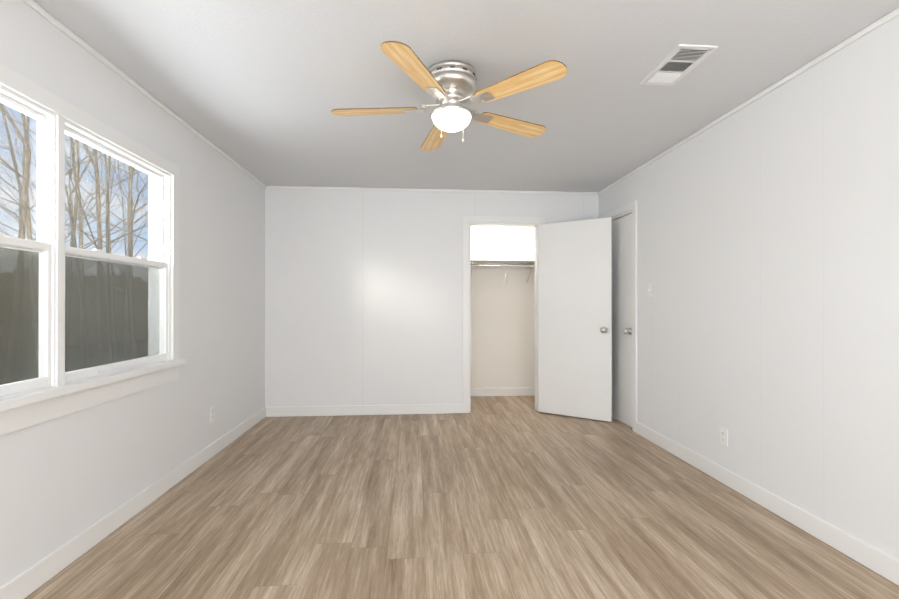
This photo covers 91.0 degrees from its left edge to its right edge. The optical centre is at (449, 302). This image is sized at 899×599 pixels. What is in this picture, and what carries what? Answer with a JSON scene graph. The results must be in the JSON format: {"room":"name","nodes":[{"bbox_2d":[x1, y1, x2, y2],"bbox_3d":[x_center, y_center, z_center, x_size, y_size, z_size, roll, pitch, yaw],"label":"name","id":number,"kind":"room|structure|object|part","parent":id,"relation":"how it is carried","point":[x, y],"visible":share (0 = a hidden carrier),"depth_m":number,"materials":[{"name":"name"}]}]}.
{"room":"empty bedroom","nodes":[
{"label":"empty bedroom","id":0,"kind":"room"},
{"bbox_2d":[0,0,264,586],"bbox_3d":[-1.768,-0.027,1.390,0.140,2.440,6.847,0,0,-4],"label":"wall","id":1,"kind":"structure","parent":0,"point":[64,479],"depth_m":2.66,"materials":[{"name":"paint"}]},
{"bbox_2d":[0,63,185,435],"bbox_3d":[-1.750,-0.203,1.974,0.116,1.415,1.992,0,0,-4],"label":"window","id":2,"kind":"structure","parent":1,"relation":"in","point":[116,313],"depth_m":2.10,"materials":[{"name":"white plastic"}]},
{"bbox_2d":[0,407,267,598],"bbox_3d":[-1.689,1.140,1.393,0.018,0.105,6.567,0,0,-4],"label":"baseboard","id":3,"kind":"structure","parent":1,"relation":"attached to","point":[30,580],"depth_m":2.27,"materials":[{"name":"white paint"}]},
{"bbox_2d":[22,0,267,187],"bbox_3d":[-1.684,-1.233,1.400,0.028,0.028,6.567,0,0,-4],"label":"crown molding","id":4,"kind":"structure","parent":1,"relation":"attached to","point":[40,10],"depth_m":2.36,"materials":[{"name":"white paint"}]},
{"bbox_2d":[210,406,214,421],"bbox_3d":[-1.852,0.869,3.459,0.009,0.115,0.070,0,0,-4],"label":"electrical outlet","id":5,"kind":"object","parent":1,"relation":"attached to","point":[212,413],"visible":1,"depth_m":3.45,"materials":[{"name":"white plastic"}]},
{"bbox_2d":[265,188,598,406],"bbox_3d":[-0.144,-0.017,4.863,3.630,2.440,0.110,0,0,-4],"label":"wall","id":6,"kind":"structure","parent":0,"point":[363,297],"depth_m":4.75,"materials":[{"name":"paint"}]},
{"bbox_2d":[268,404,462,416],"bbox_3d":[-0.887,1.150,4.740,2.070,0.105,0.014,0,0,-4],"label":"baseboard","id":7,"kind":"structure","parent":6,"relation":"attached to","point":[290,411],"depth_m":4.73,"materials":[{"name":"white paint"}]},
{"bbox_2d":[268,186,595,194],"bbox_3d":[-0.139,-1.223,4.803,3.570,0.028,0.020,0,0,-4],"label":"crown molding","id":8,"kind":"structure","parent":6,"relation":"attached to","point":[278,187],"depth_m":4.79,"materials":[{"name":"white paint"}]},
{"bbox_2d":[463,216,544,412],"bbox_3d":[0.597,0.128,4.914,0.915,2.150,0.130,0,0,-4],"label":"trim","id":9,"kind":"structure","parent":6,"relation":"attached to","point":[470,221],"depth_m":4.84,"materials":[{"name":"white paint"}]},
{"bbox_2d":[538,217,611,421],"bbox_3d":[1.302,0.166,4.646,0.780,2.048,0.175,0,0,33],"label":"closet door","id":10,"kind":"structure","parent":6,"relation":"in","point":[574,318],"depth_m":4.61,"materials":[{"name":"white paint"}]},
{"bbox_3d":[1.587,0.272,4.460,0.100,0.066,0.175,0,0,33],"label":"knob","id":11,"kind":"part","parent":10,"relation":"part of","materials":[{"name":"silver metal"}]},
{"bbox_2d":[24,396,898,598],"bbox_3d":[0.075,1.225,2.009,3.910,0.060,7.805,0,0,-4],"label":"floor","id":12,"kind":"structure","parent":0,"point":[503,497],"depth_m":2.37,"materials":[{"name":"plastic"}]},
{"bbox_2d":[33,0,898,191],"bbox_3d":[0.075,-1.285,2.016,3.910,0.080,7.805,0,0,-4],"label":"ceiling","id":13,"kind":"structure","parent":0,"point":[260,90],"depth_m":2.38,"materials":[{"name":"white paint"}]},
{"bbox_2d":[331,41,566,150],"bbox_3d":[0.059,-1.058,2.421,1.214,0.372,1.269,0,0,-31],"label":"ceiling fan","id":14,"kind":"object","parent":13,"relation":"hanging from","point":[450,85],"visible":1,"depth_m":2.29,"materials":[{"name":"brown wood"}]},
{"bbox_3d":[-0.412,-1.050,2.426,0.478,0.027,0.135,0,0,5],"label":"blade","id":15,"kind":"part","parent":14,"relation":"part of","materials":[{"name":"brown wood"}]},
{"bbox_3d":[-0.152,-1.051,2.000,0.135,0.027,0.478,0,0,23],"label":"blade","id":16,"kind":"part","parent":14,"relation":"part of","materials":[{"name":"brown wood"}]},
{"bbox_3d":[-0.087,-1.049,2.804,0.135,0.027,0.478,0,0,-13],"label":"blade","id":17,"kind":"part","parent":14,"relation":"part of","materials":[{"name":"brown wood"}]},
{"bbox_3d":[0.011,-0.971,2.392,0.212,0.075,0.212,0,0,-31],"label":"lamp shade","id":18,"kind":"part","parent":14,"relation":"part of","materials":[{"name":"white glass"}]},
{"bbox_3d":[0.373,-1.050,2.613,0.478,0.027,0.135,0,0,-31],"label":"blade","id":19,"kind":"part","parent":14,"relation":"part of","materials":[{"name":"brown wood"}]},
{"bbox_3d":[0.333,-1.051,2.116,0.478,0.027,0.135,0,0,41],"label":"blade","id":20,"kind":"part","parent":14,"relation":"part of","materials":[{"name":"brown wood"}]},
{"bbox_2d":[640,44,717,85],"bbox_3d":[1.190,-1.239,2.321,0.197,0.011,0.375,0,0,-4],"label":"ceiling vent","id":21,"kind":"object","parent":13,"relation":"in","point":[676,64],"visible":1,"depth_m":2.30,"materials":[{"name":"white metal"}]},
{"bbox_2d":[471,226,534,387],"bbox_3d":[0.577,-0.014,5.794,2.050,2.440,0.140,0,0,-4],"label":"wall","id":22,"kind":"structure","parent":0,"point":[502,334],"depth_m":5.71,"materials":[{"name":"paint"}]},
{"bbox_2d":[471,259,534,283],"bbox_3d":[0.649,-0.385,5.500,1.950,0.296,0.461,0,0,-4],"label":"closet shelf","id":23,"kind":"object","parent":22,"relation":"attached to","point":[504,263],"visible":0.4,"depth_m":5.49,"materials":[{"name":"silver metal"}]},
{"bbox_2d":[471,387,534,396],"bbox_3d":[0.632,1.153,5.718,1.950,0.105,0.015,0,0,-4],"label":"baseboard","id":24,"kind":"structure","parent":22,"relation":"attached to","point":[528,391],"depth_m":5.72,"materials":[{"name":"white paint"}]},
{"bbox_2d":[599,15,898,559],"bbox_3d":[1.958,-0.025,2.107,0.140,2.440,7.705,0,0,-4],"label":"wall","id":25,"kind":"structure","parent":0,"point":[768,270],"depth_m":2.42,"materials":[{"name":"paint"}]},
{"bbox_2d":[597,200,636,432],"bbox_3d":[1.765,0.127,4.521,0.156,2.150,0.863,0,0,-4],"label":"door frame","id":26,"kind":"structure","parent":25,"relation":"attached to","point":[631,207],"depth_m":4.12,"materials":[{"name":"white paint"}]},
{"bbox_2d":[612,213,631,426],"bbox_3d":[1.729,0.169,4.529,0.175,2.043,0.714,0,0,-4],"label":"entry door","id":27,"kind":"structure","parent":25,"relation":"in","point":[622,319],"depth_m":4.40,"materials":[{"name":"white paint"}]},
{"bbox_3d":[1.753,0.271,4.222,0.175,0.066,0.100,0,0,-4],"label":"knob","id":28,"kind":"part","parent":27,"relation":"part of","materials":[{"name":"silver metal"}]},
{"bbox_2d":[648,284,651,296],"bbox_3d":[1.742,-0.110,3.856,0.022,0.115,0.070,0,0,-4],"label":"light switch","id":29,"kind":"object","parent":25,"relation":"attached to","point":[649,290],"visible":1,"depth_m":3.85,"materials":[{"name":"white plastic"}]},
{"bbox_2d":[720,427,727,446],"bbox_3d":[1.820,0.887,2.934,0.009,0.115,0.070,0,0,-4],"label":"electrical outlet","id":30,"kind":"object","parent":25,"relation":"attached to","point":[724,436],"visible":1,"depth_m":2.92,"materials":[{"name":"white plastic"}]},
{"bbox_2d":[596,7,898,194],"bbox_3d":[1.907,-1.232,1.676,0.028,0.028,6.567,0,0,-4],"label":"crown molding","id":31,"kind":"structure","parent":25,"relation":"attached to","point":[893,14],"depth_m":2.46,"materials":[{"name":"white paint"}]},
{"bbox_2d":[636,422,898,585],"bbox_3d":[1.945,1.140,1.239,0.018,0.105,5.703,0,0,-4],"label":"baseboard","id":32,"kind":"structure","parent":25,"relation":"attached to","point":[885,565],"depth_m":2.39,"materials":[{"name":"white paint"}]},
{"label":"outside","id":33,"kind":"structure","parent":0,"visible":0},
{"bbox_3d":[-48.909,4.646,36.184,87.930,0.300,160.000,0,0,-4],"label":"ground","id":34,"kind":"structure","parent":33,"visible":0},
{"bbox_2d":[0,102,147,256],"bbox_3d":[-19.060,-10.796,20.056,29.508,30.503,31.145,0,0,-4],"label":"trees","id":35,"kind":"object","parent":34,"relation":"on","point":[129,210],"depth_m":18.10,"materials":[{"name":"brown plant"}]}
]}

